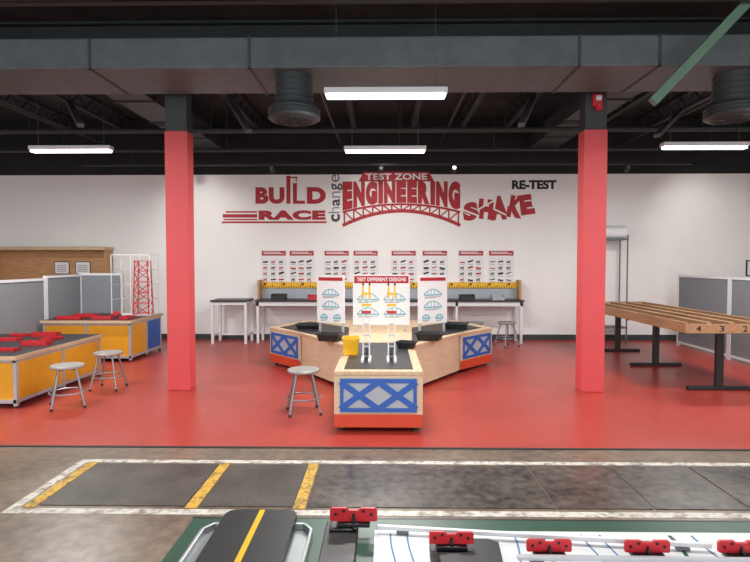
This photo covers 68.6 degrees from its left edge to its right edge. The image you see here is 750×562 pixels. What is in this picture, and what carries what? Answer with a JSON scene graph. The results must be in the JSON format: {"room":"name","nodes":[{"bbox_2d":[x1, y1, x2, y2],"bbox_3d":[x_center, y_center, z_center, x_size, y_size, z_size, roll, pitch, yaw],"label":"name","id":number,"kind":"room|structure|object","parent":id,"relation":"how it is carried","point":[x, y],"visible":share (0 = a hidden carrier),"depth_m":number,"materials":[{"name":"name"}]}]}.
{"room":"museum","nodes":[
{"label":"museum","id":0,"kind":"room"},
{"bbox_2d":[0,116,749,334],"bbox_3d":[0.185,-1.097,11.765,19.000,4.700,0.205,0,2,1],"label":"wall","id":1,"kind":"structure","parent":0,"point":[676,224],"depth_m":11.65,"materials":[{"name":"white paint"}]},
{"bbox_2d":[105,94,224,148],"bbox_3d":[-3.501,-2.828,9.434,0.600,0.320,4.440,0,2,1],"label":"duct","id":2,"kind":"object","parent":1,"relation":"attached to","point":[151,107],"visible":0.34,"depth_m":8.81,"materials":[{"name":"metal"}]},
{"bbox_2d":[261,250,286,281],"bbox_3d":[-2.156,-0.299,11.729,0.553,0.723,0.007,0,2,1],"label":"poster","id":3,"kind":"object","parent":1,"relation":"attached to","point":[273,262],"visible":0.99,"depth_m":11.73,"materials":[{"name":"white paper"}]},
{"bbox_2d":[222,210,326,222],"bbox_3d":[-2.145,-1.365,11.691,2.234,0.270,0.006,0,2,1],"label":"lettering","id":4,"kind":"object","parent":1,"relation":"attached to","point":[282,214],"depth_m":11.69,"materials":[{"name":"paint"}]},
{"bbox_2d":[255,176,325,203],"bbox_3d":[-1.789,-1.936,11.666,1.500,0.596,0.006,0,2,1],"label":"lettering","id":5,"kind":"object","parent":1,"relation":"attached to","point":[258,195],"depth_m":11.67,"materials":[{"name":"red plastic"}]},
{"bbox_2d":[289,250,314,281],"bbox_3d":[-1.560,-0.299,11.719,0.553,0.723,0.007,0,2,1],"label":"poster","id":6,"kind":"object","parent":1,"relation":"attached to","point":[301,262],"visible":1,"depth_m":11.72,"materials":[{"name":"white paper"}]},
{"bbox_2d":[324,250,349,281],"bbox_3d":[-0.816,-0.298,11.707,0.553,0.723,0.007,0,2,1],"label":"poster","id":7,"kind":"object","parent":1,"relation":"attached to","point":[336,262],"visible":0.73,"depth_m":11.70,"materials":[{"name":"white paper"}]},
{"bbox_2d":[353,250,378,274],"bbox_3d":[-0.199,-0.298,11.698,0.553,0.723,0.007,0,2,1],"label":"poster","id":8,"kind":"object","parent":1,"relation":"attached to","point":[365,262],"visible":0.69,"depth_m":11.69,"materials":[{"name":"white paper"}]},
{"bbox_2d":[359,172,433,181],"bbox_3d":[0.450,-2.206,11.619,1.596,0.202,0.010,0,2,1],"label":"sign","id":9,"kind":"object","parent":1,"relation":"attached to","point":[366,176],"depth_m":11.62,"materials":[{"name":"red plastic"}]},
{"bbox_2d":[342,181,459,209],"bbox_3d":[0.556,-1.797,11.634,2.489,0.615,0.006,0,2,1],"label":"lettering","id":10,"kind":"object","parent":1,"relation":"attached to","point":[455,203],"depth_m":11.63,"materials":[{"name":"red plastic"}]},
{"bbox_2d":[342,203,460,226],"bbox_3d":[0.557,-1.394,11.647,2.522,0.503,0.007,0,2,1],"label":"bridge emblem","id":11,"kind":"object","parent":1,"relation":"attached to","point":[392,210],"visible":1,"depth_m":11.64,"materials":[{"name":"red plastic"}]},
{"bbox_2d":[391,250,416,281],"bbox_3d":[0.609,-0.297,11.685,0.553,0.723,0.007,0,2,1],"label":"poster","id":12,"kind":"object","parent":1,"relation":"attached to","point":[403,262],"visible":0.76,"depth_m":11.68,"materials":[{"name":"white paper"}]},
{"bbox_2d":[161,334,675,339],"bbox_3d":[0.184,1.192,11.737,19.000,0.114,0.020,0,2,1],"label":"baseboard","id":13,"kind":"structure","parent":1,"relation":"attached to","point":[163,336],"depth_m":11.68,"materials":[{"name":"metal"}]},
{"bbox_2d":[422,250,447,281],"bbox_3d":[1.268,-0.297,11.675,0.553,0.723,0.007,0,2,1],"label":"poster","id":14,"kind":"object","parent":1,"relation":"attached to","point":[434,262],"visible":0.61,"depth_m":11.67,"materials":[{"name":"white paper"}]},
{"bbox_2d":[458,250,483,281],"bbox_3d":[2.034,-0.297,11.663,0.553,0.723,0.007,0,2,1],"label":"poster","id":15,"kind":"object","parent":1,"relation":"attached to","point":[470,262],"visible":1,"depth_m":11.66,"materials":[{"name":"white paper"}]},
{"bbox_2d":[463,194,534,220],"bbox_3d":[2.618,-1.556,11.607,1.528,0.563,0.011,0,2,1],"label":"lettering","id":16,"kind":"object","parent":1,"relation":"attached to","point":[492,214],"depth_m":11.60,"materials":[{"name":"red plastic"}]},
{"bbox_2d":[488,250,513,281],"bbox_3d":[2.672,-0.296,11.653,0.553,0.723,0.007,0,2,1],"label":"poster","id":17,"kind":"object","parent":1,"relation":"attached to","point":[500,262],"visible":1,"depth_m":11.65,"materials":[{"name":"white paper"}]},
{"bbox_2d":[512,180,556,188],"bbox_3d":[3.353,-2.029,11.582,0.936,0.191,0.006,0,2,1],"label":"lettering","id":18,"kind":"object","parent":1,"relation":"attached to","point":[513,181],"depth_m":11.58,"materials":[{"name":"black"}]},
{"bbox_2d":[528,92,640,147],"bbox_3d":[3.448,-2.824,9.325,0.600,0.320,4.440,0,2,1],"label":"duct","id":19,"kind":"object","parent":1,"relation":"attached to","point":[568,115],"visible":0.43,"depth_m":9.45,"materials":[{"name":"metal"}]},
{"bbox_2d":[0,339,749,561],"bbox_3d":[0.060,1.573,3.906,19.000,0.106,15.700,0,2,1],"label":"floor","id":20,"kind":"structure","parent":0,"point":[527,396],"depth_m":5.60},
{"bbox_2d":[0,278,45,333],"bbox_3d":[-5.609,0.674,8.417,0.060,1.380,1.800,0,2,1],"label":"partition panel","id":21,"kind":"object","parent":20,"relation":"on","point":[22,301],"visible":0.58,"depth_m":8.71,"materials":[{"name":"grey fabric"}]},
{"bbox_2d":[9,462,86,507],"bbox_3d":[-2.431,1.517,4.134,0.070,0.003,0.850,0,2,1],"label":"trim","id":22,"kind":"structure","parent":20,"relation":"on","point":[74,467],"depth_m":4.06,"materials":[{"name":"white paint"}]},
{"bbox_2d":[0,334,102,408],"bbox_3d":[-4.742,1.109,7.115,1.495,0.600,1.925,0,2,1],"label":"table","id":23,"kind":"object","parent":20,"relation":"on","point":[25,373],"visible":0.88,"depth_m":6.76,"materials":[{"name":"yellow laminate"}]},
{"bbox_2d":[0,334,99,355],"bbox_3d":[-4.749,0.829,7.113,1.480,0.040,1.910,0,2,1],"label":"countertop","id":24,"kind":"structure","parent":23,"relation":"on","point":[67,338],"depth_m":7.20,"materials":[{"name":"black laminate"}]},
{"bbox_2d":[0,247,112,279],"bbox_3d":[-6.811,0.263,11.474,2.460,1.950,0.600,0,2,1],"label":"wooden hutch","id":25,"kind":"object","parent":20,"relation":"on","point":[15,262],"visible":0.41,"depth_m":11.70,"materials":[{"name":"brown wood"}]},
{"bbox_2d":[23,462,97,506],"bbox_3d":[-2.336,1.515,4.137,0.080,0.006,0.830,0,2,1],"label":"trim","id":26,"kind":"structure","parent":20,"relation":"on","point":[87,466],"depth_m":4.07,"materials":[{"name":"yellow paint"}]},
{"bbox_2d":[43,274,82,318],"bbox_3d":[-5.586,0.603,9.886,0.060,1.420,1.100,0,2,1],"label":"partition panel","id":27,"kind":"object","parent":20,"relation":"on","point":[63,292],"visible":0.59,"depth_m":9.83,"materials":[{"name":"grey fabric"}]},
{"bbox_2d":[48,362,86,411],"bbox_3d":[-3.522,1.199,6.301,0.396,0.484,0.396,-1,2,-25],"label":"stool","id":28,"kind":"object","parent":20,"relation":"on","point":[59,367],"visible":1,"depth_m":6.24,"materials":[{"name":"grey metal"}]},
{"bbox_2d":[40,313,162,361],"bbox_3d":[-4.751,0.974,9.708,1.515,0.690,1.315,0,2,1],"label":"table","id":29,"kind":"object","parent":20,"relation":"on","point":[139,335],"visible":0.68,"depth_m":9.10,"materials":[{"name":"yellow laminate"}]},
{"bbox_2d":[41,313,160,320],"bbox_3d":[-4.759,0.649,9.704,1.500,0.040,1.300,0,2,1],"label":"countertop","id":30,"kind":"structure","parent":29,"relation":"on","point":[116,318],"depth_m":9.22,"materials":[{"name":"black laminate"}]},
{"bbox_2d":[110,254,158,315],"bbox_3d":[-4.387,0.066,10.064,0.712,1.100,0.372,0,2,1],"label":"display rack","id":31,"kind":"object","parent":29,"relation":"on","point":[120,269],"visible":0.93,"depth_m":9.97,"materials":[{"name":"white metal"}]},
{"bbox_2d":[133,260,153,314],"bbox_3d":[-4.243,0.114,10.058,0.292,0.981,0.292,0,2,-6],"label":"lattice tower","id":32,"kind":"object","parent":31,"relation":"on","point":[147,262],"visible":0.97,"depth_m":9.99,"materials":[{"name":"red plastic"}]},
{"bbox_2d":[79,273,124,312],"bbox_3d":[-5.197,0.573,10.469,0.840,1.440,0.060,0,2,1],"label":"partition panel","id":33,"kind":"object","parent":20,"relation":"on","point":[96,287],"visible":0.5,"depth_m":10.44,"materials":[{"name":"grey fabric"}]},
{"bbox_2d":[88,350,127,391],"bbox_3d":[-3.488,1.168,7.200,0.396,0.484,0.396,0,2,3],"label":"stool","id":34,"kind":"object","parent":20,"relation":"on","point":[110,353],"visible":1,"depth_m":7.10,"materials":[{"name":"grey metal"}]},
{"bbox_2d":[39,463,218,506],"bbox_3d":[-1.786,1.515,4.128,1.000,0.006,0.770,0,2,1],"label":"floor mat","id":35,"kind":"object","parent":20,"relation":"on","point":[103,484],"visible":1,"depth_m":4.07,"materials":[{"name":"black rubber"}]},
{"bbox_2d":[165,94,195,389],"bbox_3d":[-2.523,-0.769,7.118,0.290,4.354,0.220,0,2,1],"label":"column","id":36,"kind":"structure","parent":20,"relation":"on","point":[179,184],"depth_m":7.03,"materials":[{"name":"paint"}]},
{"bbox_2d":[185,463,230,508],"bbox_3d":[-1.236,1.516,4.120,0.080,0.006,0.830,0,2,1],"label":"trim","id":37,"kind":"structure","parent":20,"relation":"on","point":[207,486],"depth_m":4.04,"materials":[{"name":"yellow paint"}]},
{"bbox_2d":[210,298,253,343],"bbox_3d":[-2.933,0.818,11.332,0.740,0.890,0.600,0,2,1],"label":"side table","id":38,"kind":"object","parent":20,"relation":"on","point":[220,301],"visible":1,"depth_m":11.07,"materials":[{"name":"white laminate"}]},
{"bbox_2d":[199,464,307,506],"bbox_3d":[-0.871,1.516,4.114,0.630,0.006,0.770,0,2,1],"label":"floor mat","id":39,"kind":"object","parent":20,"relation":"on","point":[241,485],"visible":1,"depth_m":4.05,"materials":[{"name":"black rubber"}]},
{"bbox_2d":[255,298,352,342],"bbox_3d":[-1.081,0.820,11.434,2.720,0.880,0.560,0,2,1],"label":"workbench","id":40,"kind":"object","parent":20,"relation":"on","point":[262,302],"visible":0.34,"depth_m":11.19,"materials":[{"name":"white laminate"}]},
{"bbox_2d":[255,298,352,301],"bbox_3d":[-1.081,0.397,11.419,2.720,0.035,0.560,0,2,1],"label":"countertop","id":41,"kind":"structure","parent":40,"relation":"on","point":[263,299],"depth_m":11.15,"materials":[{"name":"black laminate"}]},
{"bbox_2d":[258,280,352,298],"bbox_3d":[-1.079,0.174,11.551,2.720,0.400,0.280,0,2,1],"label":"backboard","id":42,"kind":"object","parent":40,"relation":"on","point":[265,289],"visible":0.45,"depth_m":11.65,"materials":[{"name":"grey laminate"}]},
{"bbox_2d":[286,366,321,416],"bbox_3d":[-0.786,1.207,6.058,0.398,0.484,0.398,0,2,-13],"label":"stool","id":43,"kind":"object","parent":20,"relation":"on","point":[296,371],"visible":1,"depth_m":5.96,"materials":[{"name":"metal"}]},
{"bbox_2d":[293,463,318,508],"bbox_3d":[-0.506,1.516,4.108,0.080,0.006,0.830,0,2,1],"label":"trim","id":44,"kind":"structure","parent":20,"relation":"on","point":[302,497],"depth_m":4.04,"materials":[{"name":"yellow paint"}]},
{"bbox_2d":[0,445,749,450],"bbox_3d":[0.076,1.488,4.899,19.000,0.008,0.030,0,2,1],"label":"trim","id":45,"kind":"structure","parent":20,"relation":"on","point":[95,446],"depth_m":4.90,"materials":[{"name":"rubber"}]},
{"bbox_2d":[1,508,749,518],"bbox_3d":[1.541,1.535,3.609,8.030,0.003,0.075,0,2,1],"label":"trim","id":46,"kind":"structure","parent":20,"relation":"on","point":[8,510],"depth_m":3.63,"materials":[{"name":"white paint"}]},
{"bbox_2d":[269,320,491,430],"bbox_3d":[0.070,1.089,7.653,3.598,0.603,4.678,0,2,1],"label":"workbench","id":47,"kind":"object","parent":20,"relation":"on","point":[379,393],"visible":0.88,"depth_m":7.22,"materials":[{"name":"brown wood"}]},
{"bbox_2d":[317,275,344,332],"bbox_3d":[-0.658,0.340,8.236,0.460,0.850,0.043,1,2,23],"label":"sign board","id":48,"kind":"object","parent":47,"relation":"on","point":[330,288],"visible":1,"depth_m":8.21,"materials":[{"name":"plastic"}]},
{"bbox_2d":[342,336,359,354],"bbox_3d":[-0.272,0.737,6.284,0.196,0.192,0.256,0,2,1],"label":"bin","id":49,"kind":"object","parent":47,"relation":"on","point":[350,343],"visible":1,"depth_m":6.18,"materials":[{"name":"yellow plastic"}]},
{"bbox_2d":[361,283,370,362],"bbox_3d":[-0.093,0.433,5.902,0.104,0.825,0.382,0,2,1],"label":"tower","id":50,"kind":"object","parent":47,"relation":"on","point":[367,352],"visible":1,"depth_m":5.86,"materials":[{"name":"white plastic"}]},
{"bbox_2d":[269,320,491,374],"bbox_3d":[0.070,0.811,7.647,3.598,0.038,4.670,0,2,1],"label":"countertop","id":51,"kind":"structure","parent":47,"relation":"on","point":[378,333],"depth_m":7.80,"materials":[{"name":"brown wood"}]},
{"bbox_2d":[353,275,409,330],"bbox_3d":[0.096,0.332,8.324,0.860,0.860,0.044,0,2,1],"label":"sign board","id":52,"kind":"object","parent":47,"relation":"on","point":[378,284],"visible":0.94,"depth_m":8.30,"materials":[{"name":"plastic"}]},
{"bbox_2d":[387,283,396,362],"bbox_3d":[0.177,0.433,5.898,0.104,0.825,0.382,0,2,1],"label":"tower","id":53,"kind":"object","parent":47,"relation":"on","point":[388,293],"visible":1,"depth_m":5.85,"materials":[{"name":"white plastic"}]},
{"bbox_2d":[415,331,443,340],"bbox_3d":[0.736,0.743,7.419,0.352,0.102,0.251,1,2,19],"label":"bin","id":54,"kind":"object","parent":47,"relation":"on","point":[421,335],"visible":1,"depth_m":7.33,"materials":[{"name":"black plastic"}]},
{"bbox_2d":[418,275,446,331],"bbox_3d":[0.856,0.341,8.212,0.480,0.850,0.043,-1,2,-21],"label":"sign board","id":55,"kind":"object","parent":47,"relation":"on","point":[432,289],"visible":0.99,"depth_m":8.19,"materials":[{"name":"plastic"}]},
{"bbox_2d":[79,459,749,465],"bbox_3d":[1.556,1.503,4.528,8.030,0.003,0.065,0,2,1],"label":"trim","id":56,"kind":"structure","parent":20,"relation":"on","point":[82,460],"depth_m":4.55,"materials":[{"name":"white paint"}]},
{"bbox_2d":[307,465,555,508],"bbox_3d":[0.384,1.516,4.094,1.680,0.006,0.770,0,2,1],"label":"floor plate","id":57,"kind":"object","parent":20,"relation":"on","point":[349,486],"visible":1,"depth_m":4.04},
{"bbox_2d":[161,517,749,561],"bbox_3d":[0.793,1.234,1.496,2.900,0.750,0.930,0,2,1],"label":"table","id":58,"kind":"object","parent":20,"relation":"on","point":[365,541],"visible":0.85,"depth_m":1.89,"materials":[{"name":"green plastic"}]},
{"bbox_2d":[178,522,312,561],"bbox_3d":[-0.396,0.844,1.451,0.372,0.031,0.822,0,2,1],"label":"metal pan","id":59,"kind":"object","parent":58,"relation":"on","point":[298,549],"visible":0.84,"depth_m":1.75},
{"bbox_2d":[195,509,296,561],"bbox_3d":[-0.393,0.825,1.456,0.244,0.048,0.880,0,2,1],"label":"ramp","id":60,"kind":"object","parent":59,"relation":"on","point":[242,535],"visible":1,"depth_m":1.70,"materials":[{"name":"black plastic"}]},
{"bbox_2d":[318,521,357,561],"bbox_3d":[-0.116,0.842,1.537,0.110,0.030,0.710,0,2,1],"label":"block","id":61,"kind":"object","parent":58,"relation":"on","point":[339,544],"visible":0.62,"depth_m":1.73,"materials":[{"name":"plastic"}]},
{"bbox_2d":[330,507,376,527],"bbox_3d":[-0.072,0.787,1.840,0.158,0.058,0.044,0,2,1],"label":"clamp","id":62,"kind":"object","parent":61,"relation":"on","point":[345,517],"visible":1,"depth_m":1.83,"materials":[{"name":"red plastic"}]},
{"bbox_2d":[374,530,749,561],"bbox_3d":[0.748,0.855,1.454,1.549,0.010,0.770,0,2,1],"label":"board","id":63,"kind":"object","parent":58,"relation":"on","point":[389,546],"visible":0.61,"depth_m":1.76,"materials":[{"name":"white plastic"}]},
{"bbox_2d":[429,539,502,561],"bbox_3d":[0.275,0.830,1.645,0.230,0.026,0.240,0,2,1],"label":"pad","id":64,"kind":"object","parent":63,"relation":"on","point":[481,550],"visible":0.73,"depth_m":1.66,"materials":[{"name":"plastic"}]},
{"bbox_2d":[429,531,473,550],"bbox_3d":[0.236,0.802,1.705,0.137,0.050,0.044,0,2,1],"label":"clamp","id":65,"kind":"object","parent":64,"relation":"on","point":[458,541],"visible":1,"depth_m":1.70,"materials":[{"name":"red plastic"}]},
{"bbox_2d":[377,524,711,550],"bbox_3d":[0.527,0.827,1.774,1.045,0.024,0.016,0,2,7],"label":"track rail","id":66,"kind":"object","parent":63,"relation":"on","point":[400,529],"visible":0.96,"depth_m":1.77,"materials":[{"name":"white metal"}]},
{"bbox_2d":[526,538,571,554],"bbox_3d":[0.533,0.817,1.686,0.137,0.050,0.044,0,2,1],"label":"clamp","id":67,"kind":"object","parent":63,"relation":"on","point":[536,546],"visible":0.88,"depth_m":1.68,"materials":[{"name":"red plastic"}]},
{"bbox_2d":[517,554,749,561],"bbox_3d":[0.785,0.832,1.636,0.720,0.024,0.017,0,2,2],"label":"track rail","id":68,"kind":"object","parent":63,"relation":"on","point":[521,557],"visible":1,"depth_m":1.63,"materials":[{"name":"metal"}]},
{"bbox_2d":[624,539,669,555],"bbox_3d":[0.831,0.817,1.681,0.137,0.050,0.044,0,2,1],"label":"clamp","id":69,"kind":"object","parent":63,"relation":"on","point":[635,547],"visible":0.88,"depth_m":1.68,"materials":[{"name":"red plastic"}]},
{"bbox_2d":[717,540,749,556],"bbox_3d":[1.116,0.817,1.680,0.137,0.050,0.044,0,2,1],"label":"clamp","id":70,"kind":"object","parent":63,"relation":"on","point":[728,548],"visible":0.91,"depth_m":1.68,"materials":[{"name":"red plastic"}]},
{"bbox_2d":[410,299,524,343],"bbox_3d":[1.659,0.821,11.390,2.720,0.880,0.560,0,2,1],"label":"workbench","id":71,"kind":"object","parent":20,"relation":"on","point":[454,303],"visible":0.47,"depth_m":11.12,"materials":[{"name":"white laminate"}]},
{"bbox_2d":[410,280,520,298],"bbox_3d":[1.661,0.176,11.508,2.720,0.400,0.280,0,2,1],"label":"backboard","id":72,"kind":"object","parent":71,"relation":"on","point":[481,290],"visible":0.58,"depth_m":11.59,"materials":[{"name":"grey laminate"}]},
{"bbox_2d":[410,299,524,301],"bbox_3d":[1.659,0.399,11.376,2.720,0.035,0.560,0,2,1],"label":"countertop","id":73,"kind":"structure","parent":71,"relation":"on","point":[411,300],"depth_m":11.09,"materials":[{"name":"black laminate"}]},
{"bbox_2d":[528,466,653,509],"bbox_3d":[1.556,1.517,4.076,0.635,0.006,0.770,0,2,1],"label":"floor plate","id":74,"kind":"object","parent":20,"relation":"on","point":[568,487],"visible":1,"depth_m":4.02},
{"bbox_2d":[575,92,607,391],"bbox_3d":[2.771,-0.766,7.035,0.290,4.354,0.220,0,2,1],"label":"column","id":75,"kind":"structure","parent":20,"relation":"on","point":[593,131],"depth_m":6.95,"materials":[{"name":"paint"}]},
{"bbox_2d":[605,235,628,342],"bbox_3d":[4.851,0.163,11.330,0.545,2.200,0.385,0,2,1],"label":"rack","id":76,"kind":"object","parent":20,"relation":"on","point":[627,238],"visible":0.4,"depth_m":11.16,"materials":[{"name":"grey"}]},
{"bbox_2d":[606,226,626,237],"bbox_3d":[4.848,-0.997,11.258,0.580,0.260,0.260,0,2,1],"label":"paper roll","id":77,"kind":"object","parent":76,"relation":"on","point":[611,231],"visible":0.61,"depth_m":11.14,"materials":[{"name":"white paper"}]},
{"bbox_2d":[604,302,749,389],"bbox_3d":[4.465,0.904,8.626,1.180,0.905,3.622,0,2,1],"label":"table","id":78,"kind":"object","parent":20,"relation":"on","point":[684,320],"visible":0.92,"depth_m":7.70,"materials":[{"name":"brown wood"}]},
{"bbox_2d":[609,466,749,509],"bbox_3d":[2.201,1.517,4.066,0.625,0.006,0.770,0,2,1],"label":"floor plate","id":79,"kind":"object","parent":20,"relation":"on","point":[663,488],"visible":1,"depth_m":4.00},
{"bbox_2d":[676,275,729,359],"bbox_3d":[6.019,0.605,10.119,0.060,1.400,1.630,0,2,1],"label":"partition panel","id":80,"kind":"object","parent":20,"relation":"on","point":[704,293],"visible":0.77,"depth_m":10.04,"materials":[{"name":"grey fabric"}]},
{"bbox_2d":[689,467,749,508],"bbox_3d":[3.396,1.518,4.047,1.735,0.006,0.770,0,2,1],"label":"floor plate","id":81,"kind":"object","parent":20,"relation":"on","point":[735,481],"visible":1,"depth_m":4.18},
{"bbox_2d":[728,277,749,362],"bbox_3d":[5.994,0.660,8.510,0.060,1.400,1.550,0,2,1],"label":"partition panel","id":82,"kind":"object","parent":20,"relation":"on","point":[739,299],"visible":0.83,"depth_m":9.03,"materials":[{"name":"grey fabric"}]},
{"bbox_2d":[0,1,749,118],"bbox_3d":[0.062,-3.275,3.839,19.400,0.200,15.900,0,2,1],"label":"ceiling","id":83,"kind":"structure","parent":0,"point":[546,104],"depth_m":6.82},
{"bbox_2d":[0,95,73,128],"bbox_3d":[-6.450,-3.210,9.496,0.100,0.320,4.397,0,2,1],"label":"joist","id":84,"kind":"object","parent":83,"relation":"attached to","point":[56,113],"visible":0.67,"depth_m":10.51,"materials":[{"name":"metal"}]},
{"bbox_2d":[28,95,113,152],"bbox_3d":[-4.589,-2.635,8.287,1.240,1.385,0.140,0,2,1],"label":"ceiling light","id":85,"kind":"object","parent":83,"relation":"hanging from","point":[38,148],"visible":0.94,"depth_m":8.25,"materials":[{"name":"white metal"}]},
{"bbox_2d":[30,149,111,152],"bbox_3d":[-4.589,-1.961,8.310,1.200,0.035,0.110,0,2,1],"label":"diffuser","id":86,"kind":"object","parent":85,"relation":"attached to","point":[31,150],"depth_m":8.26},
{"bbox_2d":[48,94,129,127],"bbox_3d":[-5.250,-3.209,9.477,0.100,0.320,4.397,0,2,1],"label":"joist","id":87,"kind":"object","parent":83,"relation":"attached to","point":[90,98],"visible":0.52,"depth_m":10.32,"materials":[{"name":"metal"}]},
{"bbox_2d":[221,94,262,127],"bbox_3d":[-2.450,-3.208,9.433,0.100,0.320,4.397,0,2,1],"label":"joist","id":88,"kind":"object","parent":83,"relation":"attached to","point":[241,97],"visible":0.41,"depth_m":10.48,"materials":[{"name":"metal"}]},
{"bbox_2d":[225,96,251,133],"bbox_3d":[-2.092,-2.557,8.401,0.090,0.799,1.090,-1,2,-31],"label":"brace","id":89,"kind":"object","parent":88,"relation":"attached to","point":[243,122],"visible":1,"depth_m":8.31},
{"bbox_2d":[0,33,749,95],"bbox_3d":[0.100,-2.763,6.256,18.800,0.990,0.922,0,2,1],"label":"air duct","id":90,"kind":"object","parent":83,"relation":"hanging from","point":[541,63],"visible":0.98,"depth_m":5.87,"materials":[{"name":"metal"}]},
{"bbox_2d":[268,71,319,126],"bbox_3d":[-0.902,-2.028,6.149,0.580,0.492,0.580,0,2,1],"label":"diffuser","id":91,"kind":"object","parent":90,"relation":"attached to","point":[293,105],"visible":1,"depth_m":5.97,"materials":[{"name":"metal"}]},
{"bbox_2d":[275,116,313,126],"bbox_3d":[-0.902,-1.789,6.157,0.440,0.014,0.440,0,2,1],"label":"grille","id":92,"kind":"object","parent":91,"relation":"attached to","point":[296,121],"depth_m":6.14,"materials":[{"name":"metal"}]},
{"bbox_2d":[703,69,749,124],"bbox_3d":[3.957,-2.025,6.072,0.580,0.492,0.580,0,2,1],"label":"diffuser","id":93,"kind":"object","parent":90,"relation":"attached to","point":[730,94],"visible":1,"depth_m":5.92,"materials":[{"name":"metal"}]},
{"bbox_2d":[710,114,749,124],"bbox_3d":[3.957,-1.786,6.080,0.440,0.014,0.440,0,2,1],"label":"grille","id":94,"kind":"object","parent":93,"relation":"attached to","point":[720,119],"depth_m":6.06,"materials":[{"name":"metal"}]},
{"bbox_2d":[0,17,749,38],"bbox_3d":[0.112,-3.114,6.996,18.800,0.340,0.200,0,2,1],"label":"steel beam","id":95,"kind":"structure","parent":83,"relation":"attached to","point":[626,25],"depth_m":6.96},
{"bbox_2d":[0,92,749,133],"bbox_3d":[0.151,-2.968,9.502,18.800,0.804,0.090,0,2,1],"label":"ceiling pipe","id":96,"kind":"object","parent":83,"relation":"hanging from","point":[401,129],"visible":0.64,"depth_m":9.48,"materials":[{"name":"metal"}]},
{"bbox_2d":[0,102,749,152],"bbox_3d":[0.167,-2.940,10.503,18.800,0.929,0.060,0,2,1],"label":"ceiling pipe","id":97,"kind":"object","parent":83,"relation":"hanging from","point":[493,148],"visible":0.6,"depth_m":10.50,"materials":[{"name":"metal"}]},
{"bbox_2d":[344,145,425,152],"bbox_3d":[0.152,-2.636,8.312,1.240,1.385,0.140,0,2,1],"label":"ceiling light","id":98,"kind":"object","parent":83,"relation":"hanging from","point":[410,148],"visible":0.95,"depth_m":8.27,"materials":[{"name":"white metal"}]},
{"bbox_2d":[345,150,424,152],"bbox_3d":[0.152,-1.962,8.336,1.200,0.035,0.110,0,2,1],"label":"diffuser","id":99,"kind":"object","parent":98,"relation":"attached to","point":[347,151],"depth_m":8.29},
{"bbox_2d":[324,4,447,99],"bbox_3d":[0.108,-2.540,5.535,1.240,1.385,0.140,0,2,1],"label":"ceiling light","id":100,"kind":"object","parent":83,"relation":"hanging from","point":[434,92],"visible":1,"depth_m":5.50,"materials":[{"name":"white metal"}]},
{"bbox_2d":[326,93,445,99],"bbox_3d":[0.108,-1.866,5.558,1.200,0.035,0.110,0,2,1],"label":"diffuser","id":101,"kind":"object","parent":100,"relation":"attached to","point":[330,96],"depth_m":5.51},
{"bbox_2d":[81,106,691,165],"bbox_3d":[0.171,-2.845,10.807,12.000,1.140,0.040,0,2,1],"label":"track","id":102,"kind":"object","parent":83,"relation":"hanging from","point":[639,162],"visible":0.85,"depth_m":10.81,"materials":[{"name":"black metal"}]},
{"bbox_2d":[458,92,486,126],"bbox_3d":[1.749,-3.206,9.367,0.100,0.320,4.397,0,2,1],"label":"joist","id":103,"kind":"object","parent":83,"relation":"attached to","point":[479,96],"visible":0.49,"depth_m":10.10,"materials":[{"name":"metal"}]},
{"bbox_2d":[501,92,542,126],"bbox_3d":[2.649,-3.205,9.353,0.100,0.320,4.397,0,2,1],"label":"joist","id":104,"kind":"object","parent":83,"relation":"attached to","point":[520,97],"visible":0.42,"depth_m":10.29,"materials":[{"name":"metal"}]},
{"bbox_2d":[518,94,536,127],"bbox_3d":[2.280,-2.549,8.182,0.090,0.802,1.330,1,2,24],"label":"brace","id":105,"kind":"object","parent":104,"relation":"attached to","point":[526,113],"visible":1,"depth_m":8.03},
{"bbox_2d":[607,92,654,121],"bbox_3d":[4.449,-3.204,9.325,0.100,0.320,4.397,0,2,1],"label":"joist","id":106,"kind":"object","parent":83,"relation":"attached to","point":[637,99],"visible":0.12,"depth_m":9.61,"materials":[{"name":"metal"}]},
{"bbox_2d":[653,109,683,137],"bbox_3d":[4.844,-2.604,9.040,0.090,0.755,1.587,2,3,41],"label":"brace","id":107,"kind":"object","parent":106,"relation":"attached to","point":[674,117],"visible":1,"depth_m":8.86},
{"bbox_2d":[641,91,711,125],"bbox_3d":[5.548,-3.204,9.307,0.100,0.320,4.397,0,2,1],"label":"joist","id":108,"kind":"object","parent":83,"relation":"attached to","point":[679,97],"visible":0.57,"depth_m":10.22,"materials":[{"name":"metal"}]},
{"bbox_2d":[647,1,749,105],"bbox_3d":[3.426,-2.498,5.389,1.427,1.521,0.070,0,2,3],"label":"brace","id":109,"kind":"object","parent":83,"relation":"attached to","point":[741,8],"visible":1,"depth_m":5.38,"materials":[{"name":"green metal"}]},
{"bbox_2d":[660,104,749,149],"bbox_3d":[4.828,-2.627,8.039,1.240,1.385,0.140,0,2,1],"label":"ceiling light","id":110,"kind":"object","parent":83,"relation":"hanging from","point":[738,145],"visible":0.93,"depth_m":8.00,"materials":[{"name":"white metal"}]},
{"bbox_2d":[662,146,747,149],"bbox_3d":[4.828,-1.952,8.062,1.200,0.035,0.110,0,2,1],"label":"diffuser","id":111,"kind":"object","parent":110,"relation":"attached to","point":[663,147],"depth_m":8.03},
{"bbox_3d":[-9.537,-0.831,4.074,0.200,4.700,15.900,0,2,1],"label":"wall","id":112,"kind":"structure","parent":0,"visible":0},
{"bbox_2d":[0,0,749,6],"bbox_3d":[0.083,-2.821,5.205,18.800,0.300,0.200,0,2,1],"label":"steel beam","id":113,"kind":"structure","parent":112,"relation":"attached to","point":[3,3],"depth_m":5.28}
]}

